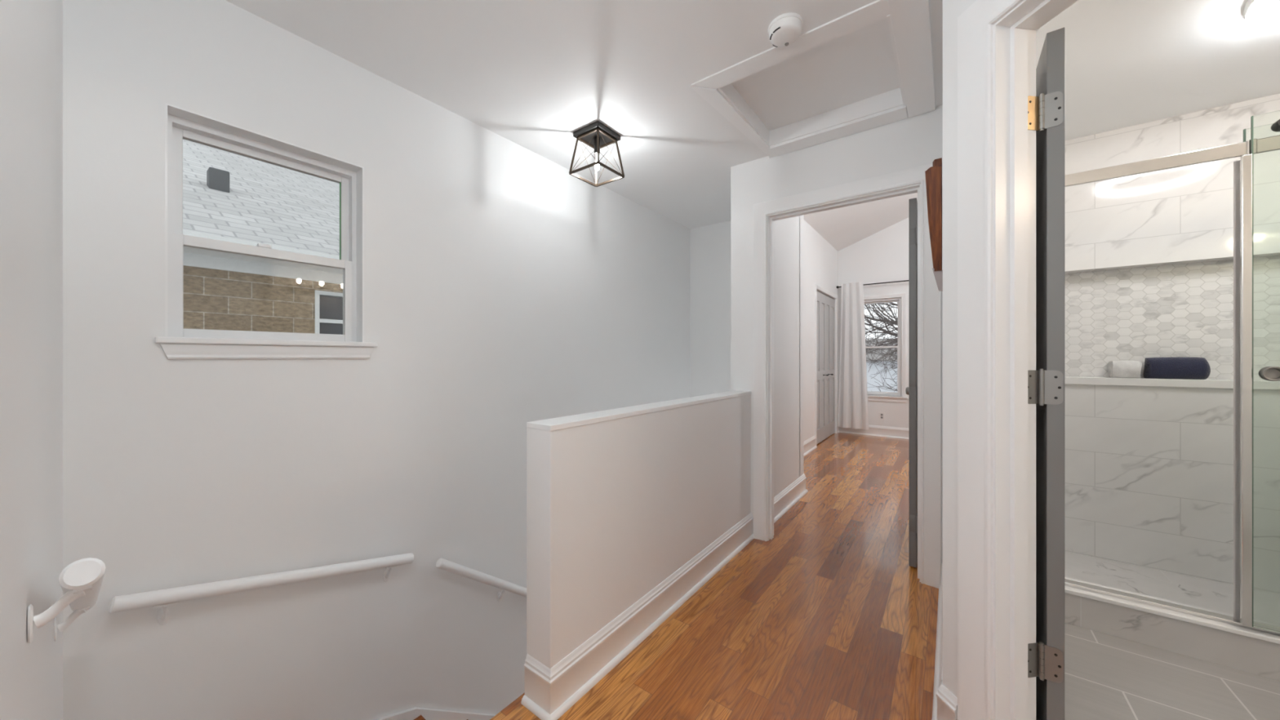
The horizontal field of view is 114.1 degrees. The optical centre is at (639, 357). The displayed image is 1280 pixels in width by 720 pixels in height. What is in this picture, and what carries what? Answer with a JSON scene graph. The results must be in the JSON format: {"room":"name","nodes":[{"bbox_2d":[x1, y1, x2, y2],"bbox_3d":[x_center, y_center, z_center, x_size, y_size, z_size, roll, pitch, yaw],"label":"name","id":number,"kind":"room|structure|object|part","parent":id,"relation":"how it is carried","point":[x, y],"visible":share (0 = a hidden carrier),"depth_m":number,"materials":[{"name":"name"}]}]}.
{"room":"upstairs hallway","nodes":[
{"label":"upstairs hallway","id":0,"kind":"room"},
{"bbox_2d":[0,0,62,719],"bbox_3d":[-1.155,1.365,0.740,1.736,5.600,0.121,0,0,37],"label":"wall","id":1,"kind":"structure","parent":0,"point":[31,31],"depth_m":0.61,"materials":[{"name":"paint"}]},
{"bbox_2d":[27,557,106,643],"bbox_3d":[-1.166,0.489,0.854,0.823,0.368,0.068,0,0,37],"label":"handrail","id":2,"kind":"object","parent":1,"relation":"attached to","point":[80,581],"visible":1,"depth_m":0.62,"materials":[{"name":"paint"}]},
{"bbox_3d":[-1.158,0.489,0.864,0.823,0.368,0.042,0,0,37],"label":"rail","id":3,"kind":"part","parent":2,"relation":"part of","materials":[{"name":"paint"}]},
{"bbox_2d":[62,0,690,719],"bbox_3d":[-0.662,1.365,2.713,0.160,5.600,3.910,0,0,37],"label":"wall","id":4,"kind":"structure","parent":0,"point":[505,289],"depth_m":1.72,"materials":[{"name":"paint"}]},
{"bbox_2d":[108,552,413,625],"bbox_3d":[-1.342,0.876,1.603,0.082,0.309,0.877,0,0,37],"label":"handrail","id":5,"kind":"object","parent":4,"relation":"attached to","point":[162,597],"visible":1,"depth_m":1.46,"materials":[{"name":"paint"}]},
{"bbox_2d":[154,102,377,359],"bbox_3d":[-1.437,-0.418,1.648,0.185,0.846,0.647,0,0,37],"label":"window","id":6,"kind":"structure","parent":4,"relation":"in","point":[178,342],"depth_m":1.59,"materials":[{"name":"paint"}]},
{"bbox_3d":[-1.492,-0.609,1.675,0.028,0.421,0.540,0,0,37],"label":"sash","id":7,"kind":"part","parent":6,"relation":"part of","materials":[{"name":"glass"}]},
{"bbox_3d":[-1.463,-0.249,1.653,0.028,0.361,0.552,0,0,37],"label":"sash","id":8,"kind":"part","parent":6,"relation":"part of","materials":[{"name":"glass"}]},
{"bbox_2d":[435,558,526,601],"bbox_3d":[-0.358,1.802,2.917,0.082,1.616,2.182,0,0,37],"label":"handrail","id":9,"kind":"object","parent":4,"relation":"attached to","point":[442,563],"visible":0.41,"depth_m":2.21,"materials":[{"name":"paint"}]},
{"bbox_2d":[520,215,799,719],"bbox_3d":[0.479,0.865,2.450,0.147,6.600,2.743,0,0,37],"label":"wall","id":10,"kind":"structure","parent":0,"point":[631,511],"depth_m":1.70,"materials":[{"name":"paint"}]},
{"bbox_2d":[773,474,808,523],"bbox_3d":[1.059,1.087,3.243,0.208,0.155,1.055,0,0,37],"label":"baseboard","id":11,"kind":"structure","parent":10,"relation":"attached to","point":[792,494],"depth_m":3.23,"materials":[{"name":"paint"}]},
{"bbox_2d":[753,163,941,588],"bbox_3d":[1.159,0.089,2.429,0.980,2.151,0.128,0,0,37],"label":"door frame","id":12,"kind":"structure","parent":10,"relation":"attached to","point":[931,296],"depth_m":2.25,"materials":[{"name":"paint"}]},
{"bbox_2d":[905,197,917,567],"bbox_3d":[1.734,0.139,2.595,0.173,2.028,0.802,0,0,37],"label":"door","id":13,"kind":"structure","parent":10,"relation":"in","point":[912,390],"depth_m":2.28,"materials":[{"name":"grey paint"}]},
{"bbox_3d":[1.894,0.235,2.895,0.069,0.064,0.064,0,0,37],"label":"knob","id":14,"kind":"part","parent":13,"relation":"part of","materials":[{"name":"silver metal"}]},
{"bbox_2d":[690,214,804,476],"bbox_3d":[0.960,0.865,3.864,1.056,6.600,0.123,0,0,37],"label":"wall","id":15,"kind":"structure","parent":0,"point":[710,245],"depth_m":3.98,"materials":[{"name":"paint"}]},
{"bbox_2d":[225,0,1279,229],"bbox_3d":[0.159,-1.347,0.368,4.286,0.140,6.680,0,0,37],"label":"ceiling","id":16,"kind":"structure","parent":0,"point":[533,74],"depth_m":1.78,"materials":[{"name":"paint"}]},
{"bbox_2d":[568,120,624,186],"bbox_3d":[-0.245,-1.157,2.370,0.231,0.240,0.231,0,0,37],"label":"ceiling lamp","id":17,"kind":"object","parent":16,"relation":"attached to","point":[597,135],"visible":1,"depth_m":2.35,"materials":[{"name":"black metal"}]},
{"bbox_3d":[-0.375,-1.143,2.351,0.054,0.205,0.011,0,0,-8],"label":"cage post","id":18,"kind":"part","parent":17,"relation":"part of","materials":[{"name":"brown metal"}]},
{"bbox_3d":[-0.264,-1.143,2.499,0.011,0.205,0.054,0,0,-8],"label":"cage post","id":19,"kind":"part","parent":17,"relation":"part of","materials":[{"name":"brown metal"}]},
{"bbox_3d":[-0.245,-1.115,2.370,0.028,0.092,0.028,0,0,37],"label":"bulb","id":20,"kind":"part","parent":17,"relation":"part of","materials":[{"name":"white glass"}]},
{"bbox_2d":[594,137,599,155],"bbox_3d":[-0.245,-1.206,2.370,0.034,0.089,0.034,0,0,37],"label":"socket","id":21,"kind":"object","parent":17,"relation":"attached to","point":[595,138],"depth_m":2.36,"materials":[{"name":"black metal"}]},
{"bbox_3d":[-0.227,-1.143,2.240,0.011,0.205,0.054,0,0,-8],"label":"cage post","id":22,"kind":"part","parent":17,"relation":"part of","materials":[{"name":"brown metal"}]},
{"bbox_3d":[-0.116,-1.143,2.389,0.054,0.205,0.011,0,0,-8],"label":"cage post","id":23,"kind":"part","parent":17,"relation":"part of","materials":[{"name":"brown metal"}]},
{"bbox_2d":[768,12,803,47],"bbox_3d":[0.560,-1.252,1.598,0.128,0.050,0.128,0,0,37],"label":"smoke detector","id":24,"kind":"object","parent":16,"relation":"attached to","point":[784,30],"visible":1,"depth_m":1.57,"materials":[{"name":"white plastic"}]},
{"bbox_3d":[0.560,-1.271,1.598,0.128,0.012,0.128,0,0,37],"label":"plate","id":25,"kind":"part","parent":24,"relation":"part of","materials":[{"name":"white plastic"}]},
{"bbox_2d":[690,0,935,158],"bbox_3d":[0.868,-1.331,2.024,0.913,0.151,0.895,0,0,37],"label":"attic hatch","id":26,"kind":"object","parent":16,"relation":"attached to","point":[870,66],"visible":0.94,"depth_m":2.01,"materials":[{"name":"paint"}]},
{"bbox_3d":[0.851,-1.369,2.023,0.707,0.015,0.690,0,0,37],"label":"hatch panel","id":27,"kind":"part","parent":26,"relation":"part of","materials":[{"name":"paint"}]},
{"bbox_2d":[1243,0,1279,30],"bbox_3d":[2.371,-1.252,1.298,0.548,0.050,0.548,0,0,37],"label":"ceiling lamp","id":28,"kind":"object","parent":16,"relation":"attached to","point":[1260,15],"visible":1,"depth_m":1.50,"materials":[{"name":"white glass"}]},
{"bbox_2d":[804,220,837,440],"bbox_3d":[2.084,-0.635,5.236,0.120,3.600,3.420,0,0,37],"label":"wall","id":29,"kind":"structure","parent":0,"point":[820,258],"depth_m":5.29,"materials":[{"name":"paint"}]},
{"bbox_2d":[804,435,817,456],"bbox_3d":[1.702,1.087,4.601,0.028,0.155,1.905,0,0,37],"label":"baseboard","id":30,"kind":"structure","parent":29,"relation":"attached to","point":[809,444],"depth_m":5.13,"materials":[{"name":"paint"}]},
{"bbox_2d":[817,291,835,444],"bbox_3d":[2.655,0.137,5.883,0.101,2.033,1.156,0,0,37],"label":"door","id":31,"kind":"structure","parent":29,"relation":"in","point":[825,304],"depth_m":5.89,"materials":[{"name":"grey paint"}]},
{"bbox_3d":[2.367,-0.285,5.556,0.024,0.940,0.164,0,0,37],"label":"raised panel","id":32,"kind":"part","parent":31,"relation":"part of","materials":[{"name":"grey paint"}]},
{"bbox_3d":[2.367,0.635,5.556,0.024,0.660,0.164,0,0,37],"label":"raised panel","id":33,"kind":"part","parent":31,"relation":"part of","materials":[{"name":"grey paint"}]},
{"bbox_3d":[2.540,-0.285,5.788,0.024,0.940,0.164,0,0,37],"label":"raised panel","id":34,"kind":"part","parent":31,"relation":"part of","materials":[{"name":"grey paint"}]},
{"bbox_3d":[2.540,0.635,5.788,0.024,0.660,0.164,0,0,37],"label":"raised panel","id":35,"kind":"part","parent":31,"relation":"part of","materials":[{"name":"grey paint"}]},
{"bbox_3d":[2.714,-0.285,6.019,0.024,0.940,0.164,0,0,37],"label":"raised panel","id":36,"kind":"part","parent":31,"relation":"part of","materials":[{"name":"grey paint"}]},
{"bbox_3d":[2.714,0.635,6.019,0.024,0.660,0.164,0,0,37],"label":"raised panel","id":37,"kind":"part","parent":31,"relation":"part of","materials":[{"name":"grey paint"}]},
{"bbox_3d":[2.887,-0.285,6.251,0.024,0.940,0.164,0,0,37],"label":"raised panel","id":38,"kind":"part","parent":31,"relation":"part of","materials":[{"name":"grey paint"}]},
{"bbox_3d":[2.887,0.635,6.251,0.024,0.660,0.164,0,0,37],"label":"raised panel","id":39,"kind":"part","parent":31,"relation":"part of","materials":[{"name":"grey paint"}]},
{"bbox_2d":[814,284,837,446],"bbox_3d":[2.655,0.106,5.883,0.018,2.118,1.286,0,0,37],"label":"trim","id":40,"kind":"structure","parent":29,"relation":"attached to","point":[816,286],"depth_m":5.41,"materials":[{"name":"paint"}]},
{"bbox_2d":[730,104,942,564],"bbox_3d":[1.155,-0.635,2.443,1.280,3.600,0.110,0,0,37],"label":"wall","id":41,"kind":"structure","parent":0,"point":[917,140],"depth_m":2.52,"materials":[{"name":"paint"}]},
{"bbox_2d":[804,192,917,251],"bbox_3d":[3.392,-2.091,3.619,4.210,0.981,4.540,0,0,37],"label":"ceiling","id":42,"kind":"structure","parent":0,"point":[842,228],"depth_m":5.46,"materials":[{"name":"paint"}]},
{"bbox_2d":[837,217,908,428],"bbox_3d":[4.684,-1.035,5.362,4.130,4.400,0.140,0,0,37],"label":"wall","id":43,"kind":"structure","parent":0,"point":[882,256],"depth_m":6.11,"materials":[{"name":"paint"}]},
{"bbox_2d":[836,280,908,288],"bbox_3d":[4.315,-1.080,5.479,3.161,0.060,0.114,0,0,37],"label":"curtain rod","id":44,"kind":"object","parent":43,"relation":"attached to","point":[837,286],"visible":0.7,"depth_m":6.01,"materials":[{"name":"black metal"}]},
{"bbox_2d":[837,282,868,430],"bbox_3d":[3.191,-0.028,6.224,0.429,2.185,0.068,0,0,37],"label":"curtain","id":45,"kind":"object","parent":44,"relation":"hanging from","point":[853,395],"visible":1,"depth_m":6.22,"materials":[{"name":"white fabric"}]},
{"bbox_2d":[837,424,908,439],"bbox_3d":[4.625,1.087,5.266,3.910,0.155,0.085,0,0,37],"label":"baseboard","id":46,"kind":"structure","parent":43,"relation":"attached to","point":[873,430],"depth_m":6.11,"materials":[{"name":"paint"}]},
{"bbox_2d":[879,412,884,420],"bbox_3d":[3.562,0.865,6.110,0.072,0.116,0.008,0,0,37],"label":"wall outlet","id":47,"kind":"object","parent":43,"relation":"attached to","point":[882,415],"visible":1,"depth_m":6.11,"materials":[{"name":"white plastic"}]},
{"bbox_2d":[863,293,908,402],"bbox_3d":[3.559,-0.137,6.158,0.715,1.568,0.155,0,0,37],"label":"window","id":48,"kind":"structure","parent":43,"relation":"in","point":[900,395],"depth_m":6.02,"materials":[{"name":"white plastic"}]},
{"bbox_3d":[3.592,-0.485,6.202,0.495,0.700,0.025,0,0,37],"label":"sash","id":49,"kind":"part","parent":48,"relation":"part of","materials":[{"name":"glass"}]},
{"bbox_3d":[3.574,0.185,6.178,0.495,0.700,0.025,0,0,37],"label":"sash","id":50,"kind":"part","parent":48,"relation":"part of","materials":[{"name":"clear glass"}]},
{"bbox_2d":[497,432,1279,719],"bbox_3d":[1.691,1.279,1.357,4.020,0.272,10.000,0,0,37],"label":"floor","id":51,"kind":"structure","parent":0,"point":[828,617],"depth_m":1.70,"materials":[{"name":"brown wood"}]},
{"bbox_2d":[373,692,524,719],"bbox_3d":[-0.234,2.595,2.385,0.921,2.860,3.622,0,0,37],"label":"stairs","id":52,"kind":"structure","parent":51,"relation":"attached to","point":[413,713],"depth_m":2.03,"materials":[{"name":"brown wood"}]},
{"bbox_2d":[1064,592,1279,680],"bbox_3d":[2.381,1.097,1.512,1.800,0.135,0.125,0,0,37],"label":"curb","id":53,"kind":"object","parent":51,"relation":"on","point":[1253,655],"depth_m":1.63,"materials":[{"name":"stone"}]},
{"bbox_2d":[1064,577,1279,644],"bbox_3d":[2.382,1.022,1.513,1.800,0.017,0.146,0,0,37],"label":"cap","id":54,"kind":"object","parent":53,"relation":"on","point":[1230,628],"depth_m":1.65,"materials":[{"name":"white stone"}]},
{"bbox_2d":[1064,578,1279,635],"bbox_3d":[2.400,1.006,1.486,1.700,0.014,0.044,0,0,37],"label":"track","id":55,"kind":"object","parent":54,"relation":"on","point":[1191,611],"visible":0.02,"depth_m":1.67,"materials":[{"name":"silver metal"}]},
{"bbox_2d":[1233,123,1273,620],"bbox_3d":[2.679,0.070,1.285,1.012,1.870,0.012,0,0,37],"label":"door frame","id":56,"kind":"structure","parent":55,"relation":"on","point":[1237,163],"depth_m":1.58,"materials":[{"name":"metal"}]},
{"bbox_2d":[942,0,976,697],"bbox_3d":[1.120,-0.135,0.439,0.128,2.600,1.720,0,0,-8],"label":"wall","id":57,"kind":"structure","parent":0,"point":[952,9],"depth_m":1.26,"materials":[{"name":"paint"}]},
{"bbox_2d":[936,680,957,719],"bbox_3d":[0.924,1.087,1.266,0.041,0.155,0.094,0,0,3],"label":"baseboard","id":58,"kind":"structure","parent":57,"relation":"attached to","point":[947,702],"depth_m":1.26,"materials":[{"name":"paint"}]},
{"bbox_2d":[957,0,1023,719],"bbox_3d":[1.003,0.086,0.740,0.018,2.159,0.957,0,0,-8],"label":"trim","id":59,"kind":"structure","parent":57,"relation":"attached to","point":[975,24],"depth_m":1.16,"materials":[{"name":"paint"}]},
{"bbox_2d":[993,0,1077,719],"bbox_3d":[1.075,0.126,0.750,0.128,2.078,0.796,0,0,-8],"label":"trim","id":60,"kind":"structure","parent":57,"relation":"attached to","point":[1014,33],"depth_m":1.12,"materials":[{"name":"paint"}]},
{"bbox_2d":[1027,26,1064,719],"bbox_3d":[1.331,0.137,1.399,0.173,2.033,0.769,0,0,37],"label":"door","id":61,"kind":"structure","parent":57,"relation":"in","point":[1046,110],"depth_m":1.12,"materials":[{"name":"grey paint"}]},
{"bbox_2d":[1064,93,1279,593],"bbox_3d":[2.884,-0.135,2.182,1.800,2.600,0.030,0,0,37],"label":"wall","id":62,"kind":"structure","parent":0,"point":[1148,470],"depth_m":2.21,"materials":[{"name":"tile"}]},
{"bbox_2d":[1064,376,1279,390],"bbox_3d":[2.882,0.136,2.213,1.280,0.042,0.113,0,0,37],"label":"ledge","id":63,"kind":"object","parent":62,"relation":"attached to","point":[1184,383],"visible":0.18,"depth_m":2.20,"materials":[{"name":"white stone"}]},
{"bbox_2d":[1106,360,1142,377],"bbox_3d":[2.721,0.066,2.330,0.117,0.098,0.086,0,0,37],"label":"towel","id":64,"kind":"object","parent":63,"relation":"on","point":[1116,369],"visible":0.97,"depth_m":2.31,"materials":[{"name":"white fabric"}]},
{"bbox_2d":[1143,356,1210,379],"bbox_3d":[2.867,0.056,2.223,0.208,0.117,0.094,0,0,37],"label":"towel","id":65,"kind":"object","parent":63,"relation":"on","point":[1170,367],"visible":0.98,"depth_m":2.20,"materials":[{"name":"blue fabric"}]},
{"bbox_2d":[1064,253,1279,273],"bbox_3d":[2.897,-0.186,2.234,1.300,0.662,0.070,0,0,37],"label":"trim","id":66,"kind":"structure","parent":62,"relation":"attached to","point":[1270,255],"depth_m":2.25,"materials":[{"name":"stone"}]},
{"bbox_3d":[1.592,-0.635,2.059,0.120,3.600,2.035,0,0,37],"label":"wall","id":67,"kind":"structure","parent":0,"visible":0},
{"bbox_2d":[924,157,942,291],"bbox_3d":[1.009,-0.451,1.421,0.049,0.452,0.125,0,0,37],"label":"carving","id":68,"kind":"object","parent":67,"relation":"attached to","point":[934,174],"visible":0.96,"depth_m":1.38,"materials":[{"name":"brown wood"}]},
{"bbox_2d":[932,563,942,719],"bbox_3d":[1.230,1.087,1.698,0.028,0.155,0.993,0,0,37],"label":"baseboard","id":69,"kind":"structure","parent":67,"relation":"attached to","point":[938,676],"depth_m":1.51,"materials":[{"name":"paint"}]},
{"bbox_3d":[1.942,-0.056,2.306,0.015,2.442,0.900,0,0,37],"label":"wall","id":70,"kind":"structure","parent":0,"visible":0},
{"bbox_2d":[1064,134,1279,186],"bbox_3d":[2.387,-0.781,1.468,1.700,0.054,0.036,0,0,37],"label":"shower rail","id":71,"kind":"object","parent":70,"relation":"attached to","point":[1272,143],"visible":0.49,"depth_m":1.65,"materials":[{"name":"silver metal"}]},
{"bbox_2d":[1240,110,1279,633],"bbox_3d":[2.573,0.051,1.295,0.834,1.883,0.042,0,0,37],"label":"shower door","id":72,"kind":"structure","parent":71,"relation":"hanging from","point":[1267,373],"depth_m":1.53,"materials":[{"name":"clear glass"}]},
{"bbox_3d":[2.584,0.051,1.288,0.808,1.883,0.008,0,0,37],"label":"glass pane","id":73,"kind":"part","parent":72,"relation":"part of","materials":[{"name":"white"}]},
{"bbox_3d":[2.288,0.059,1.501,0.054,0.054,0.026,0,0,37],"label":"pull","id":74,"kind":"part","parent":72,"relation":"part of","materials":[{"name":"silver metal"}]},
{"label":"outside","id":75,"kind":"structure","parent":0,"visible":0},
{"bbox_3d":[17.983,4.840,24.013,120.000,0.150,120.000,0,0,37],"label":"ground","id":76,"kind":"structure","parent":75,"visible":0},
{"bbox_2d":[182,139,342,334],"bbox_3d":[-6.945,0.005,7.700,7.750,10.320,14.000,0,0,37],"label":"window glass","id":77,"kind":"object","parent":76,"relation":"on","point":[228,197],"visible":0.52,"depth_m":5.46,"materials":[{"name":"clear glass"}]},
{"bbox_2d":[206,167,229,192],"bbox_3d":[-6.330,-2.605,6.228,0.220,0.390,0.220,0,0,37],"label":"roof vent","id":78,"kind":"object","parent":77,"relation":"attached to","point":[218,180],"depth_m":6.15,"materials":[{"name":"grey metal"}]},
{"bbox_3d":[-4.172,-0.445,5.995,0.005,0.840,0.825,0,0,37],"label":"pane","id":79,"kind":"part","parent":77,"relation":"part of","materials":[{"name":"grey glass"}]},
{"bbox_2d":[864,302,897,391],"bbox_3d":[7.398,0.140,10.364,7.277,9.283,5.354,0,0,12],"label":"tree","id":80,"kind":"object","parent":76,"relation":"on","point":[884,320],"visible":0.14,"depth_m":10.46,"materials":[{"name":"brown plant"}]},
{"bbox_2d":[865,338,897,392],"bbox_3d":[16.282,1.790,25.911,17.800,5.950,7.800,0,0,37],"label":"house","id":81,"kind":"structure","parent":76,"relation":"on","point":[873,370],"depth_m":23.60,"materials":[{"name":"white"}]},
{"bbox_3d":[3.233,-0.935,2.064,2.500,4.200,0.060,0,0,37],"label":"wall","id":82,"kind":"structure","parent":0,"visible":0},
{"bbox_2d":[1064,255,1279,380],"bbox_3d":[2.917,-0.196,2.260,1.280,0.622,0.005,0,0,37],"label":"shower niche","id":83,"kind":"object","parent":82,"relation":"attached to","point":[1139,313],"visible":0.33,"depth_m":2.28,"materials":[{"name":"tile"}]}
]}

